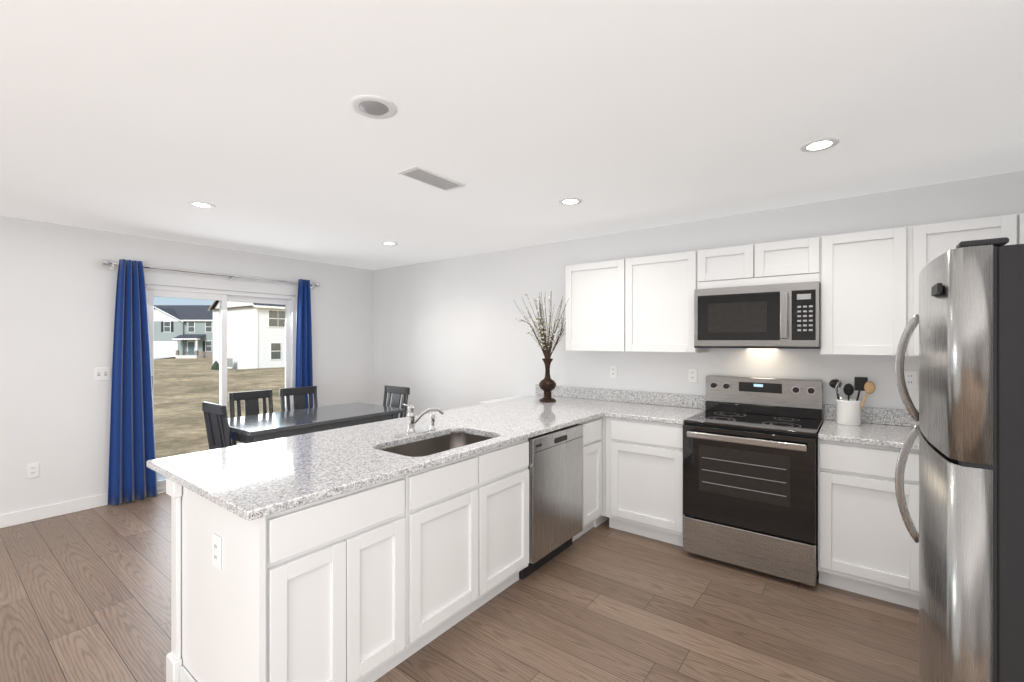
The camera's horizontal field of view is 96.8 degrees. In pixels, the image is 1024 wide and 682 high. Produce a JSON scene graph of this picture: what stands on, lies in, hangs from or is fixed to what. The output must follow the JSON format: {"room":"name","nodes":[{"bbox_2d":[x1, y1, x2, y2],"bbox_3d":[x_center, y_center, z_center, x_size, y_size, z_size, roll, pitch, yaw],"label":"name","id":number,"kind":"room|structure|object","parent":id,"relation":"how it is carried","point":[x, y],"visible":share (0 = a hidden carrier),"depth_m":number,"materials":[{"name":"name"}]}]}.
{"room":"kitchen","nodes":[
{"label":"kitchen","id":0,"kind":"room"},
{"bbox_2d":[0,216,373,514],"bbox_3d":[-4.268,0.241,3.309,0.140,2.440,7.880,0,0,37],"label":"wall","id":1,"kind":"structure","parent":0,"point":[58,283],"depth_m":3.93,"materials":[{"name":"paint"}]},
{"bbox_2d":[27,463,38,478],"bbox_3d":[-3.885,1.051,3.690,0.008,0.116,0.070,0,0,37],"label":"outlet","id":2,"kind":"object","parent":1,"relation":"attached to","point":[32,469],"depth_m":3.69,"materials":[{"name":"plastic"}]},
{"bbox_2d":[0,493,107,527],"bbox_3d":[-4.979,1.409,2.242,0.017,0.105,4.980,0,0,37],"label":"baseboard","id":3,"kind":"structure","parent":1,"relation":"attached to","point":[40,513],"depth_m":3.76,"materials":[{"name":"white wood"}]},
{"bbox_2d":[93,367,110,380],"bbox_3d":[-3.627,0.290,4.027,0.013,0.116,0.116,0,0,37],"label":"light switch","id":4,"kind":"object","parent":1,"relation":"attached to","point":[101,373],"depth_m":4.02,"materials":[{"name":"plastic"}]},
{"bbox_2d":[101,259,319,287],"bbox_3d":[-2.996,-0.680,4.804,0.076,0.072,2.020,0,0,37],"label":"curtain rod","id":5,"kind":"object","parent":1,"relation":"attached to","point":[105,262],"visible":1,"depth_m":4.64,"materials":[{"name":"silver metal"}]},
{"bbox_2d":[108,259,157,505],"bbox_3d":[-3.430,0.360,4.131,0.066,2.178,0.364,0,0,37],"label":"curtain","id":6,"kind":"object","parent":5,"relation":"hanging from","point":[132,476],"visible":1,"depth_m":4.10,"materials":[{"name":"blue fabric"}]},
{"bbox_2d":[295,279,312,408],"bbox_3d":[-2.464,0.360,5.406,0.076,2.178,0.244,0,0,37],"label":"curtain","id":7,"kind":"object","parent":5,"relation":"hanging from","point":[304,373],"visible":0.69,"depth_m":5.40,"materials":[{"name":"blue fabric"}]},
{"bbox_2d":[145,284,295,492],"bbox_3d":[-3.056,0.462,4.875,0.098,1.999,1.478,0,0,37],"label":"door","id":8,"kind":"structure","parent":1,"relation":"in","point":[223,297],"depth_m":4.85,"materials":[{"name":"plastic"}]},
{"bbox_2d":[0,492,918,681],"bbox_3d":[-0.547,1.486,0.487,9.200,0.050,7.600,0,0,37],"label":"floor","id":9,"kind":"structure","parent":0,"point":[85,595],"depth_m":2.39,"materials":[{"name":"brown wood"}]},
{"bbox_2d":[202,401,231,449],"bbox_3d":[-2.278,0.984,3.873,0.410,0.955,0.506,0,0,37],"label":"chair","id":10,"kind":"object","parent":9,"relation":"on","point":[217,425],"visible":0.33,"depth_m":3.68,"materials":[{"name":"black wood"}]},
{"bbox_2d":[229,389,272,445],"bbox_3d":[-2.446,0.984,4.450,0.506,0.955,0.410,0,0,37],"label":"chair","id":11,"kind":"object","parent":9,"relation":"on","point":[251,402],"visible":0.35,"depth_m":4.56,"materials":[{"name":"black wood"}]},
{"bbox_2d":[279,386,317,411],"bbox_3d":[-2.150,0.984,4.840,0.506,0.955,0.410,0,0,37],"label":"chair","id":12,"kind":"object","parent":9,"relation":"on","point":[298,394],"visible":0.33,"depth_m":4.96,"materials":[{"name":"black wood"}]},
{"bbox_2d":[178,469,425,681],"bbox_3d":[-0.874,1.020,1.950,0.631,0.882,0.706,0,0,37],"label":"base cabinet","id":13,"kind":"object","parent":9,"relation":"on","point":[373,582],"depth_m":1.73,"materials":[{"name":"wood"}]},
{"bbox_2d":[147,384,634,520],"bbox_3d":[-0.293,0.509,3.047,1.050,0.137,3.208,0,0,37],"label":"countertop","id":14,"kind":"structure","parent":13,"relation":"on","point":[252,481],"depth_m":2.17,"materials":[{"name":"stone"}]},
{"bbox_2d":[393,404,443,437],"bbox_3d":[-0.564,0.457,2.691,0.305,0.176,0.122,0,0,-34],"label":"faucet","id":15,"kind":"object","parent":14,"relation":"on","point":[412,422],"visible":1,"depth_m":2.67,"materials":[{"name":"silver metal"}]},
{"bbox_2d":[381,433,491,456],"bbox_3d":[-0.392,0.680,2.503,0.414,0.200,0.704,0,0,37],"label":"sink","id":16,"kind":"object","parent":14,"relation":"in","point":[430,446],"visible":0.1,"depth_m":2.75,"materials":[{"name":"metal"}]},
{"bbox_2d":[514,290,567,401],"bbox_3d":[0.252,0.054,4.102,0.677,0.983,0.516,0,0,37],"label":"vase","id":17,"kind":"object","parent":14,"relation":"on","point":[547,384],"visible":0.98,"depth_m":4.07,"materials":[{"name":"brown metal"}]},
{"bbox_2d":[228,402,404,443],"bbox_3d":[-1.892,1.081,4.356,0.840,0.760,1.510,0,0,37],"label":"dining table","id":18,"kind":"object","parent":9,"relation":"on","point":[257,428],"visible":0.38,"depth_m":4.12,"materials":[{"name":"black wood"}]},
{"bbox_2d":[383,385,409,417],"bbox_3d":[-1.425,0.984,4.890,0.410,0.955,0.506,0,0,37],"label":"chair","id":19,"kind":"object","parent":9,"relation":"on","point":[397,391],"visible":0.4,"depth_m":5.04,"materials":[{"name":"black wood"}]},
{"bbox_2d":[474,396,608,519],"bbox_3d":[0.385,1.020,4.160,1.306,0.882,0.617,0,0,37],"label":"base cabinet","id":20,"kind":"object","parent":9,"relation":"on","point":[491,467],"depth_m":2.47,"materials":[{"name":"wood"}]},
{"bbox_2d":[519,424,582,579],"bbox_3d":[0.068,1.023,3.164,0.624,0.876,0.620,0,0,37],"label":"dishwasher","id":21,"kind":"object","parent":9,"relation":"on","point":[555,467],"visible":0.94,"depth_m":2.93,"materials":[{"name":"metal"}]},
{"bbox_2d":[510,416,605,541],"bbox_3d":[0.353,1.020,3.568,0.631,0.882,0.357,0,0,37],"label":"base cabinet","id":22,"kind":"object","parent":9,"relation":"on","point":[594,429],"depth_m":3.29,"materials":[{"name":"wood"}]},
{"bbox_2d":[605,416,683,546],"bbox_3d":[1.153,1.020,3.564,0.570,0.882,0.639,0,0,37],"label":"base cabinet","id":23,"kind":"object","parent":9,"relation":"on","point":[644,459],"depth_m":3.32,"materials":[{"name":"white wood"}]},
{"bbox_2d":[603,391,705,424],"bbox_3d":[1.137,0.509,3.569,0.599,0.137,0.648,0,0,37],"label":"countertop","id":24,"kind":"structure","parent":23,"relation":"on","point":[637,405],"depth_m":3.70,"materials":[{"name":"stone"}]},
{"bbox_2d":[683,375,822,586],"bbox_3d":[1.646,0.866,3.109,0.756,1.190,0.730,0,0,37],"label":"range","id":25,"kind":"object","parent":9,"relation":"on","point":[750,472],"visible":1,"depth_m":2.89,"materials":[{"name":"metal"}]},
{"bbox_2d":[818,439,918,609],"bbox_3d":[2.187,1.020,2.779,0.494,0.882,0.639,0,0,37],"label":"base cabinet","id":26,"kind":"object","parent":9,"relation":"on","point":[868,545],"depth_m":2.55,"materials":[{"name":"white wood"}]},
{"bbox_2d":[818,404,918,449],"bbox_3d":[2.183,0.509,2.774,0.493,0.137,0.653,0,0,37],"label":"countertop","id":27,"kind":"structure","parent":26,"relation":"on","point":[884,427],"depth_m":2.84,"materials":[{"name":"stone"}]},
{"bbox_2d":[829,377,875,425],"bbox_3d":[2.234,0.391,2.991,0.246,0.309,0.160,0,0,37],"label":"utensil crock","id":28,"kind":"object","parent":27,"relation":"on","point":[848,411],"visible":1,"depth_m":2.96,"materials":[{"name":"ceramic"}]},
{"bbox_2d":[895,237,1023,681],"bbox_3d":[1.615,0.606,1.232,0.855,1.710,0.760,0,0,37],"label":"refrigerator","id":29,"kind":"object","parent":9,"relation":"on","point":[969,431],"visible":1,"depth_m":1.12,"materials":[{"name":"metal"}]},
{"bbox_2d":[0,0,1023,269],"bbox_3d":[-0.547,-1.004,0.487,9.200,0.050,7.600,0,0,37],"label":"ceiling","id":30,"kind":"structure","parent":0,"point":[516,118],"depth_m":1.96,"materials":[{"name":"paint"}]},
{"bbox_2d":[188,201,214,208],"bbox_3d":[-2.228,-0.976,3.268,0.163,0.006,0.163,0,0,-2],"label":"recessed light","id":31,"kind":"object","parent":30,"relation":"in","point":[198,204],"depth_m":3.25,"materials":[{"name":"grey plastic"}]},
{"bbox_2d":[350,95,396,118],"bbox_3d":[-0.578,-0.971,1.902,0.189,0.016,0.189,0,0,31],"label":"recessed light","id":32,"kind":"object","parent":30,"relation":"in","point":[375,106],"depth_m":1.88,"materials":[{"name":"grey plastic"}]},
{"bbox_2d":[381,241,397,244],"bbox_3d":[-1.227,-0.976,4.555,0.163,0.006,0.163,0,0,31],"label":"recessed light","id":33,"kind":"object","parent":30,"relation":"in","point":[386,242],"depth_m":4.55,"materials":[{"name":"grey plastic"}]},
{"bbox_2d":[397,166,464,190],"bbox_3d":[-0.479,-0.974,2.744,0.170,0.010,0.400,0,0,37],"label":"ceiling vent","id":34,"kind":"object","parent":30,"relation":"in","point":[426,176],"visible":0.96,"depth_m":2.72,"materials":[{"name":"white metal"}]},
{"bbox_2d":[559,198,581,204],"bbox_3d":[0.409,-0.976,3.187,0.163,0.006,0.163,0,0,-2],"label":"recessed light","id":35,"kind":"object","parent":30,"relation":"in","point":[566,201],"depth_m":3.18,"materials":[{"name":"grey plastic"}]},
{"bbox_2d":[800,138,839,151],"bbox_3d":[1.535,-0.976,2.272,0.163,0.006,0.163,0,0,-2],"label":"recessed light","id":36,"kind":"object","parent":30,"relation":"in","point":[821,143],"depth_m":2.26,"materials":[{"name":"grey plastic"}]},
{"bbox_2d":[374,171,1023,420],"bbox_3d":[1.792,0.241,3.570,9.200,2.440,0.140,0,0,37],"label":"wall","id":37,"kind":"structure","parent":0,"point":[450,333],"depth_m":4.38,"materials":[{"name":"paint"}]},
{"bbox_2d":[566,260,613,351],"bbox_3d":[0.823,-0.292,3.998,0.623,0.762,0.344,0,0,37],"label":"upper cabinet","id":38,"kind":"object","parent":37,"relation":"attached to","point":[589,286],"depth_m":3.91,"materials":[{"name":"white wood"}]},
{"bbox_2d":[610,365,616,377],"bbox_3d":[0.923,0.280,4.136,0.070,0.116,0.008,0,0,37],"label":"outlet","id":39,"kind":"object","parent":37,"relation":"attached to","point":[613,369],"depth_m":4.13,"materials":[{"name":"plastic"}]},
{"bbox_2d":[614,251,708,352],"bbox_3d":[1.223,-0.292,3.695,0.623,0.762,0.344,0,0,37],"label":"upper cabinet","id":40,"kind":"object","parent":37,"relation":"attached to","point":[654,295],"depth_m":3.57,"materials":[{"name":"white wood"}]},
{"bbox_2d":[688,368,696,382],"bbox_3d":[1.476,0.280,3.716,0.070,0.116,0.008,0,0,37],"label":"outlet","id":41,"kind":"object","parent":37,"relation":"attached to","point":[692,372],"depth_m":3.71,"materials":[{"name":"plastic"}]},
{"bbox_2d":[698,246,741,288],"bbox_3d":[1.647,-0.525,3.373,0.441,0.296,0.344,0,0,37],"label":"upper cabinet","id":42,"kind":"object","parent":37,"relation":"attached to","point":[718,267],"depth_m":3.28,"materials":[{"name":"white wood"}]},
{"bbox_2d":[742,236,821,285],"bbox_3d":[1.901,-0.525,3.181,0.441,0.296,0.344,0,0,37],"label":"upper cabinet","id":43,"kind":"object","parent":37,"relation":"attached to","point":[796,260],"depth_m":3.04,"materials":[{"name":"white wood"}]},
{"bbox_2d":[694,281,820,348],"bbox_3d":[1.740,-0.163,3.232,0.754,0.425,0.456,0,0,37],"label":"microwave","id":44,"kind":"object","parent":43,"relation":"attached to","point":[780,316],"visible":0.98,"depth_m":3.05,"materials":[{"name":"metal"}]},
{"bbox_2d":[821,228,889,355],"bbox_3d":[2.277,-0.292,2.895,0.504,0.762,0.344,0,0,37],"label":"upper cabinet","id":45,"kind":"object","parent":37,"relation":"attached to","point":[868,281],"depth_m":2.81,"materials":[{"name":"white wood"}]},
{"bbox_2d":[904,370,916,388],"bbox_3d":[2.544,0.245,2.906,0.070,0.116,0.008,0,0,37],"label":"outlet","id":46,"kind":"object","parent":37,"relation":"attached to","point":[910,375],"depth_m":2.90,"materials":[{"name":"plastic"}]},
{"bbox_2d":[890,216,997,355],"bbox_3d":[2.588,-0.292,2.659,0.564,0.762,0.344,0,0,37],"label":"upper cabinet","id":47,"kind":"object","parent":37,"relation":"attached to","point":[912,248],"depth_m":2.64,"materials":[{"name":"white wood"}]},
{"bbox_2d":[998,213,1023,244],"bbox_3d":[2.856,-0.292,2.456,0.357,0.762,0.344,0,0,37],"label":"upper cabinet","id":48,"kind":"object","parent":37,"relation":"attached to","point":[1011,226],"depth_m":2.40,"materials":[{"name":"white wood"}]},
{"label":"outside","id":49,"kind":"structure","parent":0,"visible":0},
{"bbox_2d":[154,358,284,458],"bbox_3d":[-59.536,2.147,87.650,189.855,1.172,200.000,0,0,37],"label":"ground","id":50,"kind":"structure","parent":49,"point":[176,393],"depth_m":16.06,"materials":[{"name":"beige plant"}]},
{"bbox_2d":[157,473,166,493],"bbox_3d":[-3.711,1.561,5.371,1.455,0.080,2.280,0,0,37],"label":"patio","id":51,"kind":"structure","parent":50,"relation":"on","point":[160,477],"depth_m":5.07,"materials":[{"name":"concrete"}]},
{"bbox_2d":[154,305,212,358],"bbox_3d":[-53.947,-1.089,70.212,15.380,10.100,26.392,0,0,0],"label":"house","id":52,"kind":"structure","parent":50,"relation":"on","point":[193,339],"depth_m":72.84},
{"bbox_2d":[211,361,218,369],"bbox_3d":[-19.518,1.644,29.999,0.571,0.750,0.600,0,0,37],"label":"pine sapling","id":53,"kind":"object","parent":50,"relation":"on","point":[216,366],"depth_m":29.84,"materials":[{"name":"green plant"}]},
{"bbox_2d":[227,358,232,366],"bbox_3d":[-27.296,2.061,43.492,0.800,0.800,0.800,0,0,37],"label":"air conditioning unit","id":54,"kind":"object","parent":50,"relation":"on","point":[230,361],"depth_m":43.41,"materials":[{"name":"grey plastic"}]},
{"bbox_2d":[208,300,284,368],"bbox_3d":[-23.803,-1.214,49.503,9.796,10.250,12.880,0,0,35],"label":"house","id":55,"kind":"structure","parent":50,"relation":"on","point":[243,319],"depth_m":43.36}
]}

